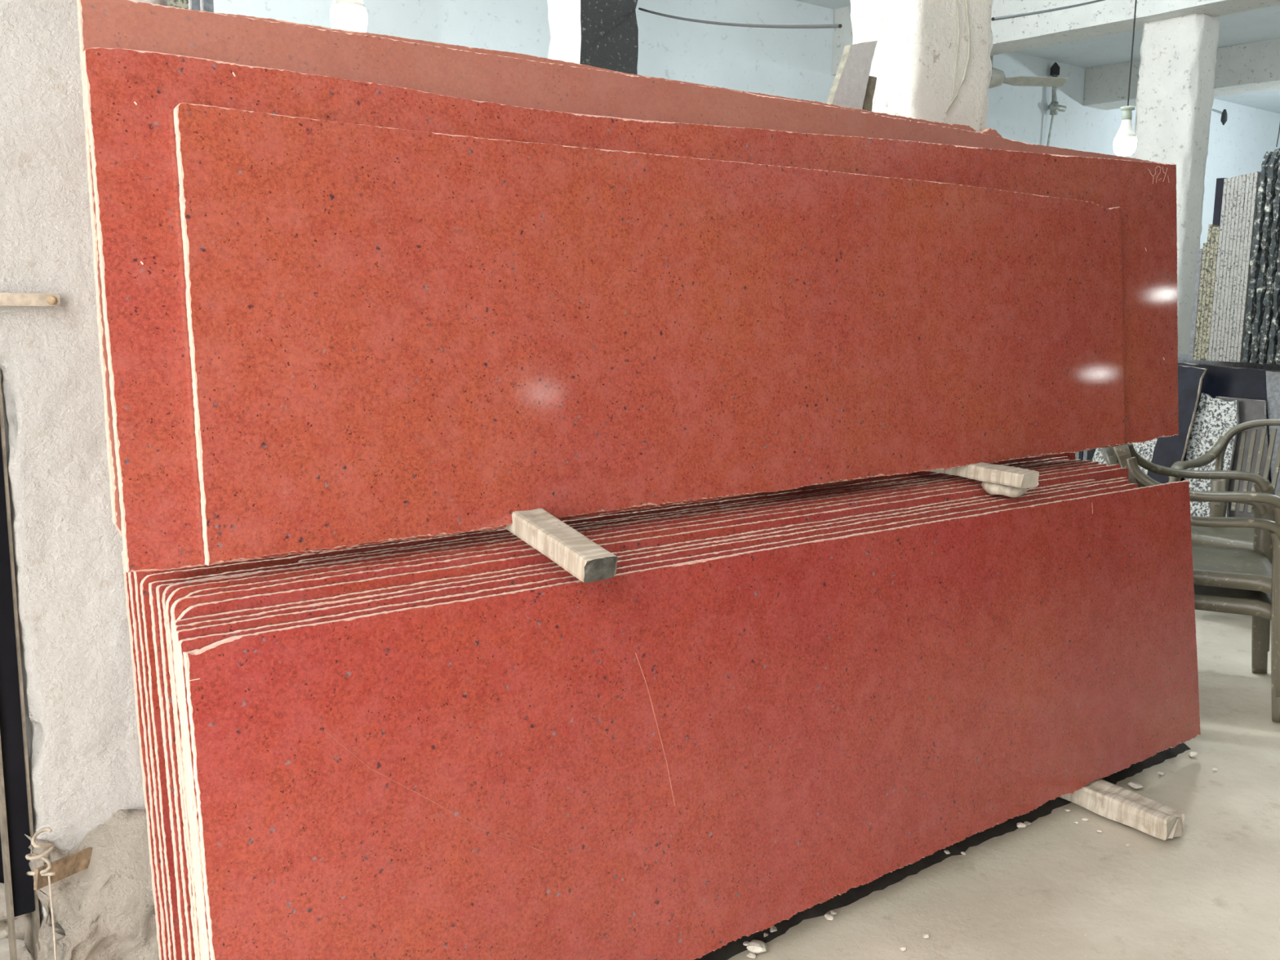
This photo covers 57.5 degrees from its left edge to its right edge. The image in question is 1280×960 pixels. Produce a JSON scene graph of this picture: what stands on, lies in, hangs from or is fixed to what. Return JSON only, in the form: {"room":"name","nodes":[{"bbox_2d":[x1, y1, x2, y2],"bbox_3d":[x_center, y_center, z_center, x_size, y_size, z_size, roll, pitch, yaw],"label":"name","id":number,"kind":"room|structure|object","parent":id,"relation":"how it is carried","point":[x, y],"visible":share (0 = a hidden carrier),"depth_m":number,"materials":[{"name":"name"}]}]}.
{"room":"stone slab warehouse","nodes":[
{"label":"stone slab warehouse","id":0,"kind":"room"},
{"bbox_2d":[0,609,1279,959],"bbox_3d":[3.306,0.773,4.075,24.350,0.008,12.450,-6,11,-38],"label":"floor","id":1,"kind":"structure","parent":0,"point":[1055,886],"depth_m":2.76,"materials":[{"name":"beige concrete"}]},
{"bbox_2d":[0,886,5,905],"bbox_3d":[-1.412,0.924,2.553,0.098,0.067,0.104,-6,11,-38],"label":"rubble stone","id":2,"kind":"object","parent":1,"relation":"on","point":[2,898],"visible":0.13,"depth_m":2.53,"materials":[{"name":"stone"}]},
{"bbox_2d":[0,902,7,921],"bbox_3d":[-1.360,0.932,2.527,0.068,0.042,0.068,-6,11,-38],"label":"rubble stone","id":3,"kind":"object","parent":1,"relation":"on","point":[3,917],"visible":0.21,"depth_m":2.50,"materials":[{"name":"stone"}]},
{"bbox_2d":[2,915,24,935],"bbox_3d":[-1.288,0.939,2.461,0.093,0.060,0.091,-1,9,-10],"label":"rubble stone","id":4,"kind":"object","parent":1,"relation":"on","point":[19,931],"visible":0.09,"depth_m":2.42,"materials":[{"name":"stone"}]},
{"bbox_2d":[0,932,28,959],"bbox_3d":[-1.281,0.959,2.350,0.104,0.068,0.107,-6,11,-38],"label":"rubble stone","id":5,"kind":"object","parent":1,"relation":"on","point":[21,943],"visible":0.54,"depth_m":2.33,"materials":[{"name":"stone"}]},
{"bbox_2d":[0,373,42,959],"bbox_3d":[-1.084,0.418,1.999,0.043,1.220,0.070,-6,11,-38],"label":"post","id":6,"kind":"object","parent":1,"relation":"on","point":[16,828],"visible":1,"depth_m":1.98,"materials":[{"name":"metal"}]},
{"bbox_2d":[0,0,165,959],"bbox_3d":[-1.013,-0.827,1.865,0.478,3.732,0.129,-6,11,-38],"label":"wall","id":7,"kind":"structure","parent":1,"relation":"on","point":[84,757],"depth_m":1.96,"materials":[{"name":"white paint"}]},
{"bbox_2d":[0,293,60,306],"bbox_3d":[-1.003,-0.289,1.867,0.135,0.020,0.018,-6,11,-38],"label":"batten","id":8,"kind":"object","parent":7,"relation":"attached to","point":[6,299],"visible":1,"depth_m":1.88,"materials":[{"name":"wood"}]},
{"bbox_2d":[18,810,159,959],"bbox_3d":[-0.993,0.801,2.184,0.316,0.499,0.338,-6,11,-38],"label":"rock","id":9,"kind":"object","parent":1,"relation":"on","point":[104,910],"depth_m":2.05,"materials":[{"name":"stone"}]},
{"bbox_2d":[33,847,92,889],"bbox_3d":[-0.978,0.662,2.008,0.006,0.066,0.178,3,9,12],"label":"wooden board","id":10,"kind":"object","parent":9,"relation":"attached to","point":[73,864],"visible":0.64,"depth_m":1.99,"materials":[{"name":"wood"}]},
{"bbox_2d":[25,827,57,959],"bbox_3d":[-0.994,0.768,1.955,0.047,0.378,0.030,-6,11,-38],"label":"cord","id":11,"kind":"object","parent":10,"relation":"hanging from","point":[30,856],"visible":1,"depth_m":1.94,"materials":[{"name":"fabric"}]},
{"bbox_2d":[165,0,188,8],"bbox_3d":[-1.352,-0.355,3.529,0.052,2.261,0.050,-6,11,-38],"label":"slab","id":12,"kind":"object","parent":1,"relation":"on","point":[184,4],"visible":0.02,"depth_m":3.35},
{"bbox_2d":[188,0,200,10],"bbox_3d":[-1.315,-0.365,3.557,0.023,2.272,0.050,-6,11,-38],"label":"slab","id":13,"kind":"object","parent":1,"relation":"on","point":[193,4],"visible":0.02,"depth_m":3.38,"materials":[{"name":"grey stone"}]},
{"bbox_2d":[200,0,213,12],"bbox_3d":[-1.286,-0.370,3.578,0.028,2.277,0.050,-6,11,-38],"label":"slab","id":14,"kind":"object","parent":1,"relation":"on","point":[205,5],"visible":0.02,"depth_m":3.40,"materials":[{"name":"grey stone"}]},
{"bbox_2d":[548,0,638,75],"bbox_3d":[-0.266,-1.538,6.426,0.401,3.727,0.321,-6,11,-38],"label":"column","id":15,"kind":"structure","parent":1,"relation":"on","point":[598,33],"depth_m":6.17,"materials":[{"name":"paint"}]},
{"bbox_2d":[638,7,842,28],"bbox_3d":[0.277,-1.899,4.758,0.012,0.783,3.232,-1,9,-10],"label":"cable","id":16,"kind":"object","parent":15,"relation":"attached to","point":[837,25],"visible":1,"depth_m":4.04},
{"bbox_2d":[746,951,755,958],"bbox_3d":[0.231,0.986,2.417,0.016,0.008,0.020,-3,10,-21],"label":"chip","id":17,"kind":"object","parent":1,"relation":"on","point":[750,954],"visible":1,"depth_m":2.41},
{"bbox_2d":[750,941,766,953],"bbox_3d":[0.249,0.979,2.440,0.034,0.016,0.043,-1,9,-10],"label":"chip","id":18,"kind":"object","parent":1,"relation":"on","point":[758,947],"visible":1,"depth_m":2.43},
{"bbox_2d":[767,924,777,931],"bbox_3d":[0.284,0.969,2.519,0.023,0.012,0.023,2,9,8],"label":"chip","id":19,"kind":"object","parent":1,"relation":"on","point":[773,928],"visible":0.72,"depth_m":2.51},
{"bbox_2d":[824,913,833,919],"bbox_3d":[0.417,0.964,2.572,0.020,0.009,0.021,6,11,32],"label":"chip","id":20,"kind":"object","parent":1,"relation":"on","point":[829,916],"visible":1,"depth_m":2.57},
{"bbox_2d":[828,911,837,915],"bbox_3d":[0.428,0.962,2.590,0.020,0.007,0.013,4,9,18],"label":"chip","id":21,"kind":"object","parent":1,"relation":"on","point":[833,913],"visible":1,"depth_m":2.59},
{"bbox_2d":[826,40,877,109],"bbox_3d":[0.234,-0.101,2.885,0.905,2.006,0.022,-6,11,-38],"label":"granite offcut","id":22,"kind":"object","parent":1,"relation":"on","point":[848,89],"visible":0.12,"depth_m":2.96,"materials":[{"name":"stone"}]},
{"bbox_2d":[862,75,876,111],"bbox_3d":[0.267,-0.068,2.945,0.848,1.923,0.018,-6,11,-38],"label":"granite offcut","id":23,"kind":"object","parent":1,"relation":"on","point":[868,101],"visible":0.04,"depth_m":3.04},
{"bbox_2d":[850,0,993,131],"bbox_3d":[0.805,-1.042,3.388,0.355,3.727,0.264,-6,11,-38],"label":"column","id":24,"kind":"structure","parent":1,"relation":"on","point":[913,61],"depth_m":3.24,"materials":[{"name":"paint"}]},
{"bbox_2d":[951,0,959,98],"bbox_3d":[0.880,-1.213,3.246,0.021,0.292,0.003,-6,11,-38],"label":"wire","id":25,"kind":"object","parent":24,"relation":"attached to","point":[957,0],"visible":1,"depth_m":3.25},
{"bbox_2d":[944,0,970,112],"bbox_3d":[0.891,-1.204,3.256,0.095,0.355,0.006,-6,11,-38],"label":"wire","id":26,"kind":"object","parent":24,"relation":"attached to","point":[966,9],"visible":1,"depth_m":3.27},
{"bbox_2d":[921,933,929,938],"bbox_3d":[0.614,0.978,2.503,0.012,0.008,0.019,8,11,38],"label":"chip","id":27,"kind":"object","parent":1,"relation":"on","point":[926,935],"visible":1,"depth_m":2.50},
{"bbox_2d":[693,742,1191,959],"bbox_3d":[0.415,0.908,2.893,2.930,0.036,0.526,-6,11,-38],"label":"mat","id":28,"kind":"object","parent":1,"relation":"on","point":[733,948],"depth_m":2.79,"materials":[{"name":"rubber"}]},
{"bbox_2d":[742,940,751,945],"bbox_3d":[0.227,0.979,2.465,0.018,0.007,0.018,-8,12,-44],"label":"chip","id":29,"kind":"object","parent":28,"relation":"on","point":[745,943],"visible":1,"depth_m":2.46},
{"bbox_2d":[1014,821,1026,827],"bbox_3d":[0.990,0.897,3.031,0.027,0.014,0.023,-3,10,-23],"label":"chip","id":30,"kind":"object","parent":1,"relation":"on","point":[1022,824],"visible":1,"depth_m":3.03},
{"bbox_2d":[1075,451,1079,459],"bbox_3d":[2.659,-0.048,6.670,0.600,0.781,0.023,-6,11,-38],"label":"slab","id":31,"kind":"object","parent":1,"relation":"on","point":[1077,454],"visible":0.02,"depth_m":6.47,"materials":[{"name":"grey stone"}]},
{"bbox_2d":[1079,450,1083,461],"bbox_3d":[2.674,-0.045,6.651,0.600,0.781,0.016,-6,11,-38],"label":"slab","id":32,"kind":"object","parent":1,"relation":"on","point":[1081,458],"visible":0.02,"depth_m":6.45,"materials":[{"name":"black stone"}]},
{"bbox_2d":[1083,448,1096,460],"bbox_3d":[2.689,-0.042,6.632,0.600,0.781,0.022,-6,11,-38],"label":"slab","id":33,"kind":"object","parent":1,"relation":"on","point":[1087,455],"visible":0.02,"depth_m":6.44,"materials":[{"name":"grey stone"}]},
{"bbox_2d":[1059,778,1184,841],"bbox_3d":[1.097,0.816,3.335,0.103,0.077,0.935,-5,11,-35],"label":"batten","id":34,"kind":"object","parent":1,"relation":"on","point":[1145,815],"visible":0.38,"depth_m":3.04,"materials":[{"name":"wood"}]},
{"bbox_2d":[128,571,168,959],"bbox_3d":[0.261,0.434,2.856,2.799,0.829,0.130,-6,11,-38],"label":"granite slab","id":35,"kind":"object","parent":34,"relation":"on","point":[131,575],"visible":0.08,"depth_m":2.00,"materials":[{"name":"stone"}]},
{"bbox_2d":[121,551,164,959],"bbox_3d":[0.279,0.421,2.899,2.888,0.844,0.133,-6,11,-38],"label":"granite slab","id":36,"kind":"object","parent":35,"relation":"on","point":[137,700],"visible":0.11,"depth_m":2.01,"materials":[{"name":"stone"}]},
{"bbox_2d":[139,456,1068,959],"bbox_3d":[0.273,0.450,2.809,2.746,0.813,0.127,-6,11,-38],"label":"granite slab","id":37,"kind":"object","parent":34,"relation":"on","point":[146,607],"visible":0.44,"depth_m":1.99,"materials":[{"name":"stone"}]},
{"bbox_2d":[133,452,1075,959],"bbox_3d":[0.287,0.441,2.848,2.825,0.822,0.128,-6,11,-38],"label":"granite slab","id":38,"kind":"object","parent":34,"relation":"on","point":[139,576],"visible":0.11,"depth_m":1.99,"materials":[{"name":"stone"}]},
{"bbox_2d":[148,459,1080,959],"bbox_3d":[0.297,0.460,2.745,2.711,0.816,0.129,-6,11,-38],"label":"granite slab","id":39,"kind":"object","parent":34,"relation":"on","point":[152,586],"visible":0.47,"depth_m":1.92,"materials":[{"name":"stone"}]},
{"bbox_2d":[155,460,1084,959],"bbox_3d":[0.311,0.462,2.727,2.702,0.815,0.129,-6,11,-38],"label":"granite slab","id":40,"kind":"object","parent":34,"relation":"on","point":[160,588],"visible":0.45,"depth_m":1.90,"materials":[{"name":"stone"}]},
{"bbox_2d":[161,460,1091,959],"bbox_3d":[0.321,0.464,2.707,2.687,0.819,0.128,-6,11,-38],"label":"granite slab","id":41,"kind":"object","parent":34,"relation":"on","point":[169,589],"visible":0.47,"depth_m":2.06,"materials":[{"name":"stone"}]},
{"bbox_2d":[165,461,1097,959],"bbox_3d":[0.335,0.468,2.689,2.690,0.819,0.128,-6,11,-38],"label":"granite slab","id":42,"kind":"object","parent":34,"relation":"on","point":[181,592],"visible":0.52,"depth_m":2.07,"materials":[{"name":"stone"}]},
{"bbox_2d":[172,479,1095,959],"bbox_3d":[0.318,0.500,2.565,2.539,0.790,0.125,-6,11,-38],"label":"granite slab","id":43,"kind":"object","parent":34,"relation":"on","point":[394,588],"visible":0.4,"depth_m":2.14,"materials":[{"name":"stone"}]},
{"bbox_2d":[170,463,1106,959],"bbox_3d":[0.350,0.472,2.673,2.697,0.815,0.128,-6,11,-38],"label":"granite slab","id":44,"kind":"object","parent":34,"relation":"on","point":[202,592],"visible":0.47,"depth_m":2.19,"materials":[{"name":"stone"}]},
{"bbox_2d":[170,464,1119,958],"bbox_3d":[0.376,0.475,2.666,2.736,0.812,0.128,-6,11,-38],"label":"granite slab","id":45,"kind":"object","parent":34,"relation":"on","point":[181,604],"visible":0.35,"depth_m":2.18,"materials":[{"name":"stone"}]},
{"bbox_2d":[505,508,617,582],"bbox_3d":[-0.217,0.075,2.207,0.072,0.140,0.502,-6,11,-38],"label":"batten","id":46,"kind":"object","parent":45,"relation":"on","point":[574,552],"visible":0.59,"depth_m":2.08,"materials":[{"name":"wood"}]},
{"bbox_2d":[186,8,1024,142],"bbox_3d":[0.276,-0.474,2.657,2.770,0.804,0.095,-6,11,-38],"label":"granite slab","id":47,"kind":"object","parent":46,"relation":"on","point":[989,131],"visible":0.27,"depth_m":2.26,"materials":[{"name":"stone"}]},
{"bbox_2d":[76,0,1165,536],"bbox_3d":[0.440,-0.462,2.755,3.228,0.826,0.096,-6,11,-38],"label":"granite slab","id":48,"kind":"object","parent":46,"relation":"on","point":[130,24],"visible":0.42,"depth_m":2.11,"materials":[{"name":"stone"}]},
{"bbox_2d":[81,47,1178,572],"bbox_3d":[0.446,-0.419,2.726,3.186,0.868,0.105,-6,11,-38],"label":"granite slab","id":49,"kind":"object","parent":46,"relation":"on","point":[132,96],"visible":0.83,"depth_m":1.89,"materials":[{"name":"stone"}]},
{"bbox_2d":[173,102,1125,565],"bbox_3d":[0.366,-0.341,2.641,2.709,0.721,0.085,-6,11,-38],"label":"granite slab","id":50,"kind":"object","parent":46,"relation":"on","point":[394,334],"visible":0.98,"depth_m":2.26,"materials":[{"name":"stone"}]},
{"bbox_2d":[173,477,1127,959],"bbox_3d":[0.381,0.500,2.586,2.675,0.788,0.124,-6,11,-38],"label":"granite slab","id":51,"kind":"object","parent":34,"relation":"on","point":[348,601],"visible":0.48,"depth_m":2.09,"materials":[{"name":"stone"}]},
{"bbox_2d":[173,467,1128,956],"bbox_3d":[0.390,0.482,2.650,2.750,0.805,0.128,-6,11,-38],"label":"granite slab","id":52,"kind":"object","parent":34,"relation":"on","point":[256,601],"visible":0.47,"depth_m":2.17,"materials":[{"name":"stone"}]},
{"bbox_2d":[979,481,1027,496],"bbox_3d":[0.945,0.018,3.020,0.130,0.038,0.113,-6,11,-36],"label":"chip","id":53,"kind":"object","parent":52,"relation":"on","point":[989,487],"visible":0.59,"depth_m":2.97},
{"bbox_2d":[929,462,1039,489],"bbox_3d":[0.861,-0.032,3.078,0.081,0.057,0.410,-6,11,-35],"label":"batten","id":54,"kind":"object","parent":53,"relation":"on","point":[1019,478],"visible":0.62,"depth_m":2.96,"materials":[{"name":"wood"}]},
{"bbox_2d":[174,480,1129,959],"bbox_3d":[0.382,0.505,2.558,2.652,0.787,0.123,-6,11,-38],"label":"granite slab","id":55,"kind":"object","parent":34,"relation":"on","point":[233,626],"visible":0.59,"depth_m":2.08,"materials":[{"name":"stone"}]},
{"bbox_2d":[177,483,1137,959],"bbox_3d":[0.396,0.512,2.541,2.658,0.779,0.122,-6,11,-38],"label":"granite slab","id":56,"kind":"object","parent":34,"relation":"on","point":[188,644],"visible":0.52,"depth_m":2.02,"materials":[{"name":"stone"}]},
{"bbox_2d":[297,459,1070,562],"bbox_3d":[0.382,0.445,2.866,2.456,0.810,0.127,-6,11,-38],"label":"granite slab","id":57,"kind":"object","parent":34,"relation":"on","point":[473,538],"visible":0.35,"depth_m":2.55,"materials":[{"name":"stone"}]},
{"bbox_2d":[182,480,1200,959],"bbox_3d":[0.507,0.505,2.600,2.906,0.778,0.123,-6,11,-38],"label":"granite slab","id":58,"kind":"object","parent":34,"relation":"on","point":[687,760],"visible":1,"depth_m":2.26,"materials":[{"name":"stone"}]},
{"bbox_2d":[1091,438,1157,474],"bbox_3d":[2.546,0.059,6.219,0.093,0.714,0.430,-6,11,-38],"label":"granite slab","id":59,"kind":"object","parent":1,"relation":"on","point":[1145,449],"visible":0.12,"depth_m":6.10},
{"bbox_2d":[1130,782,1141,788],"bbox_3d":[1.398,0.861,3.293,0.034,0.013,0.032,-5,11,-31],"label":"chip","id":60,"kind":"object","parent":1,"relation":"on","point":[1135,785],"visible":1,"depth_m":3.28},
{"bbox_2d":[1132,13,1219,354],"bbox_3d":[3.575,-1.727,7.962,0.286,3.730,0.425,-6,11,-38],"label":"column","id":61,"kind":"structure","parent":1,"relation":"on","point":[1175,83],"depth_m":7.73,"materials":[{"name":"paint"}]},
{"bbox_2d":[1146,364,1207,483],"bbox_3d":[2.685,-0.069,5.999,0.124,1.039,0.318,-6,11,-38],"label":"granite slab","id":62,"kind":"object","parent":1,"relation":"on","point":[1167,451],"visible":0.24,"depth_m":5.91,"materials":[{"name":"stone"}]},
{"bbox_2d":[1101,446,1279,722],"bbox_3d":[1.935,0.318,4.112,0.630,0.850,0.580,4,10,21],"label":"armchair","id":63,"kind":"object","parent":1,"relation":"on","point":[1260,605],"visible":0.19,"depth_m":3.88,"materials":[{"name":"plastic"}]},
{"bbox_2d":[1112,443,1279,697],"bbox_3d":[1.936,0.234,4.099,0.630,0.850,0.580,4,10,21],"label":"armchair","id":64,"kind":"object","parent":63,"relation":"on","point":[1240,568],"visible":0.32,"depth_m":3.92,"materials":[{"name":"plastic"}]},
{"bbox_2d":[1186,751,1197,756],"bbox_3d":[1.669,0.828,3.523,0.028,0.014,0.029,-4,10,-29],"label":"chip","id":65,"kind":"object","parent":1,"relation":"on","point":[1190,753],"visible":1,"depth_m":3.51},
{"bbox_2d":[1184,392,1239,516],"bbox_3d":[2.873,0.026,5.842,0.112,0.905,0.310,-6,11,-38],"label":"granite slab","id":66,"kind":"object","parent":1,"relation":"on","point":[1214,417],"visible":0.43,"depth_m":5.85,"materials":[{"name":"stone"}]},
{"bbox_2d":[1168,418,1279,550],"bbox_3d":[2.664,0.177,5.066,0.630,0.850,0.580,-8,12,-43],"label":"armchair","id":67,"kind":"object","parent":1,"relation":"on","point":[1233,537],"visible":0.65,"depth_m":5.24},
{"bbox_2d":[1177,362,1279,482],"bbox_3d":[3.057,-0.030,5.755,0.145,1.052,1.432,-6,11,-38],"label":"granite slab","id":68,"kind":"object","parent":1,"relation":"on","point":[1217,380],"visible":0.16,"depth_m":5.84,"materials":[{"name":"stone"}]},
{"bbox_2d":[1177,354,1279,370],"bbox_3d":[3.667,-0.068,5.990,0.780,1.058,1.900,-6,11,-38],"label":"stone block","id":69,"kind":"object","parent":1,"relation":"on","point":[1181,357],"visible":0.02,"depth_m":6.04,"materials":[{"name":"grey stone"}]},
{"bbox_2d":[1188,248,1202,359],"bbox_3d":[3.049,-0.912,6.079,0.620,0.554,0.022,-6,11,-38],"label":"granite slab","id":70,"kind":"object","parent":69,"relation":"on","point":[1199,251],"visible":0.13,"depth_m":5.89,"materials":[{"name":"grey stone"}]},
{"bbox_2d":[1192,243,1207,359],"bbox_3d":[3.062,-0.924,6.060,0.620,0.583,0.019,-6,11,-38],"label":"granite slab","id":71,"kind":"object","parent":69,"relation":"on","point":[1204,250],"visible":0.09,"depth_m":5.87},
{"bbox_2d":[1196,224,1220,359],"bbox_3d":[3.075,-0.966,6.038,0.621,0.674,0.019,-6,11,-38],"label":"granite slab","id":72,"kind":"object","parent":69,"relation":"on","point":[1210,228],"visible":0.12,"depth_m":5.85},
{"bbox_2d":[1200,226,1216,360],"bbox_3d":[3.086,-0.957,6.024,0.620,0.662,0.019,-6,11,-38],"label":"granite slab","id":73,"kind":"object","parent":69,"relation":"on","point":[1213,233],"visible":0.07,"depth_m":5.83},
{"bbox_2d":[1204,226,1219,360],"bbox_3d":[3.098,-0.954,6.010,0.620,0.661,0.019,-6,11,-38],"label":"granite slab","id":74,"kind":"object","parent":69,"relation":"on","point":[1217,228],"visible":0.1,"depth_m":5.82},
{"bbox_2d":[1208,178,1227,360],"bbox_3d":[3.111,-1.065,5.978,0.620,0.890,0.018,-6,11,-38],"label":"granite slab","id":75,"kind":"object","parent":69,"relation":"on","point":[1225,180],"visible":0.1,"depth_m":5.79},
{"bbox_2d":[1212,177,1226,225],"bbox_3d":[3.263,-1.186,6.526,0.250,0.961,0.039,-6,11,-38],"label":"stone slab","id":76,"kind":"object","parent":69,"relation":"on","point":[1220,181],"visible":0.09,"depth_m":6.39,"materials":[{"name":"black stone"}]},
{"bbox_2d":[1211,177,1231,360],"bbox_3d":[3.122,-1.064,5.963,0.621,0.894,0.018,-6,11,-38],"label":"granite slab","id":77,"kind":"object","parent":69,"relation":"on","point":[1228,185],"visible":0.16,"depth_m":5.77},
{"bbox_2d":[1214,177,1235,360],"bbox_3d":[3.133,-1.063,5.949,0.621,0.896,0.018,-6,11,-38],"label":"granite slab","id":78,"kind":"object","parent":69,"relation":"on","point":[1233,181],"visible":0.16,"depth_m":5.76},
{"bbox_2d":[1218,176,1239,361],"bbox_3d":[3.144,-1.063,5.935,0.620,0.899,0.018,-6,11,-38],"label":"granite slab","id":79,"kind":"object","parent":69,"relation":"on","point":[1237,178],"visible":0.18,"depth_m":5.75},
{"bbox_2d":[1222,174,1243,361],"bbox_3d":[3.155,-1.062,5.921,0.620,0.902,0.018,-6,11,-38],"label":"granite slab","id":80,"kind":"object","parent":69,"relation":"on","point":[1240,181],"visible":0.12,"depth_m":5.73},
{"bbox_2d":[1226,173,1246,361],"bbox_3d":[3.166,-1.061,5.907,0.620,0.905,0.018,-6,11,-38],"label":"granite slab","id":81,"kind":"object","parent":69,"relation":"on","point":[1244,178],"visible":0.17,"depth_m":5.71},
{"bbox_2d":[1229,173,1250,361],"bbox_3d":[3.177,-1.060,5.893,0.620,0.908,0.018,-6,11,-38],"label":"granite slab","id":82,"kind":"object","parent":69,"relation":"on","point":[1248,175],"visible":0.14,"depth_m":5.70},
{"bbox_2d":[1233,172,1253,361],"bbox_3d":[3.188,-1.059,5.879,0.620,0.911,0.018,-6,11,-38],"label":"granite slab","id":83,"kind":"object","parent":69,"relation":"on","point":[1251,179],"visible":0.23,"depth_m":5.69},
{"bbox_2d":[1236,171,1259,362],"bbox_3d":[3.199,-1.058,5.865,0.620,0.914,0.018,-6,11,-38],"label":"granite slab","id":84,"kind":"object","parent":69,"relation":"on","point":[1255,193],"visible":0.16,"depth_m":5.67,"materials":[{"name":"stone"}]},
{"bbox_2d":[1241,151,1273,363],"bbox_3d":[3.232,-1.104,5.848,0.666,1.018,0.046,-6,11,-38],"label":"granite slab","id":85,"kind":"object","parent":69,"relation":"on","point":[1251,303],"visible":0.38,"depth_m":5.65,"materials":[{"name":"stone"}]},
{"bbox_2d":[1249,147,1279,362],"bbox_3d":[3.257,-1.104,5.816,0.667,1.029,0.048,-6,11,-38],"label":"granite slab","id":86,"kind":"object","parent":69,"relation":"on","point":[1270,192],"visible":0.43,"depth_m":5.61,"materials":[{"name":"stone"}]},
{"bbox_2d":[1257,157,1279,363],"bbox_3d":[3.280,-1.094,5.787,0.666,1.021,0.045,-6,11,-38],"label":"granite slab","id":87,"kind":"object","parent":69,"relation":"on","point":[1271,271],"visible":0.7,"depth_m":5.60,"materials":[{"name":"stone"}]},
{"bbox_2d":[1266,233,1279,364],"bbox_3d":[3.308,-1.089,5.761,0.674,1.022,0.048,-6,11,-38],"label":"granite slab","id":88,"kind":"object","parent":69,"relation":"on","point":[1273,340],"visible":0.88,"depth_m":5.61,"materials":[{"name":"stone"}]},
{"bbox_2d":[1275,307,1279,364],"bbox_3d":[3.329,-1.076,5.729,0.667,1.007,0.044,-6,11,-38],"label":"granite slab","id":89,"kind":"object","parent":69,"relation":"on","point":[1277,353],"visible":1,"depth_m":5.59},
{"bbox_2d":[1215,395,1268,517],"bbox_3d":[2.980,0.047,5.758,0.105,0.890,0.396,-6,11,-38],"label":"granite slab","id":90,"kind":"object","parent":1,"relation":"on","point":[1250,410],"visible":0.24,"depth_m":5.74,"materials":[{"name":"stone"}]},
{"bbox_2d":[1266,370,1279,495],"bbox_3d":[3.239,0.027,5.467,0.121,1.030,0.727,-6,11,-38],"label":"granite slab","id":91,"kind":"object","parent":1,"relation":"on","point":[1273,378],"visible":0.37,"depth_m":5.66,"materials":[{"name":"stone"}]},
{"bbox_2d":[213,0,1279,248],"bbox_3d":[3.041,-2.255,11.241,15.500,3.720,0.200,-6,11,-38],"label":"wall","id":92,"kind":"structure","parent":0,"point":[788,63],"depth_m":9.23,"materials":[{"name":"paint"}]},
{"bbox_2d":[831,0,1279,75],"bbox_3d":[5.452,-2.878,5.160,0.350,0.529,12.057,-6,11,-38],"label":"beam","id":93,"kind":"structure","parent":92,"relation":"attached to","point":[1106,17],"depth_m":8.11,"materials":[{"name":"paint"}]},
{"bbox_2d":[991,0,1104,21],"bbox_3d":[2.125,-2.312,5.652,0.012,1.111,4.614,5,10,25],"label":"cable","id":94,"kind":"object","parent":93,"relation":"attached to","point":[1003,17],"visible":1,"depth_m":4.53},
{"bbox_2d":[1275,124,1279,146],"bbox_3d":[3.668,-2.033,6.689,0.026,0.240,0.006,-6,11,-38],"label":"wire","id":95,"kind":"object","parent":94,"relation":"hanging from","point":[1279,124],"visible":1,"depth_m":6.70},
{"bbox_2d":[1046,62,1066,146],"bbox_3d":[4.139,-2.322,11.866,0.181,3.687,0.088,-3,10,-22],"label":"pipe","id":96,"kind":"object","parent":92,"relation":"attached to","point":[1054,107],"visible":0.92,"depth_m":11.60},
{"bbox_2d":[1083,38,1279,110],"bbox_3d":[8.472,-3.282,7.490,0.461,0.380,12.053,-6,11,-38],"label":"beam","id":97,"kind":"structure","parent":92,"relation":"attached to","point":[1251,67],"depth_m":10.94,"materials":[{"name":"paint"}]},
{"bbox_2d":[1211,108,1226,124],"bbox_3d":[6.569,-4.121,13.220,0.069,0.260,0.591,3,9,15],"label":"wall bracket","id":98,"kind":"object","parent":92,"relation":"attached to","point":[1224,114],"visible":1,"depth_m":12.96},
{"bbox_2d":[795,0,1279,113],"bbox_3d":[5.641,-3.229,5.251,18.550,0.150,12.450,-6,11,-38],"label":"ceiling","id":99,"kind":"structure","parent":0,"point":[1262,24],"depth_m":10.86,"materials":[{"name":"paint"}]},
{"bbox_2d":[329,0,367,31],"bbox_3d":[-0.654,-1.900,2.533,0.083,1.798,0.083,-6,11,-38],"label":"hanging bulb","id":100,"kind":"object","parent":99,"relation":"hanging from","point":[345,15],"visible":0.67,"depth_m":2.63,"materials":[{"name":"glass"}]},
{"bbox_2d":[331,0,365,8],"bbox_3d":[-0.665,-1.135,2.655,0.077,0.115,0.077,-6,11,-38],"label":"lamp","id":101,"kind":"object","parent":100,"relation":"on","point":[336,3],"depth_m":2.63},
{"bbox_2d":[986,55,1067,88],"bbox_3d":[2.700,-3.482,9.308,1.120,0.701,1.001,-6,11,-38],"label":"ceiling fan","id":102,"kind":"object","parent":99,"relation":"hanging from","point":[997,77],"visible":0.45,"depth_m":9.27,"materials":[{"name":"paint"}]},
{"bbox_2d":[1113,0,1137,155],"bbox_3d":[1.816,-2.112,4.200,0.081,1.832,0.081,-6,11,-38],"label":"hanging bulb","id":103,"kind":"object","parent":99,"relation":"hanging from","point":[1125,141],"visible":1,"depth_m":4.31,"materials":[{"name":"glass"}]},
{"bbox_2d":[1113,136,1137,155],"bbox_3d":[1.804,-1.240,4.339,0.081,0.065,0.081,-6,11,-38],"label":"diffuser","id":104,"kind":"object","parent":103,"relation":"attached to","point":[1122,145],"depth_m":4.31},
{"bbox_2d":[1115,106,1136,137],"bbox_3d":[1.805,-1.327,4.325,0.075,0.112,0.075,-6,11,-38],"label":"lamp","id":105,"kind":"object","parent":103,"relation":"on","point":[1126,130],"depth_m":4.31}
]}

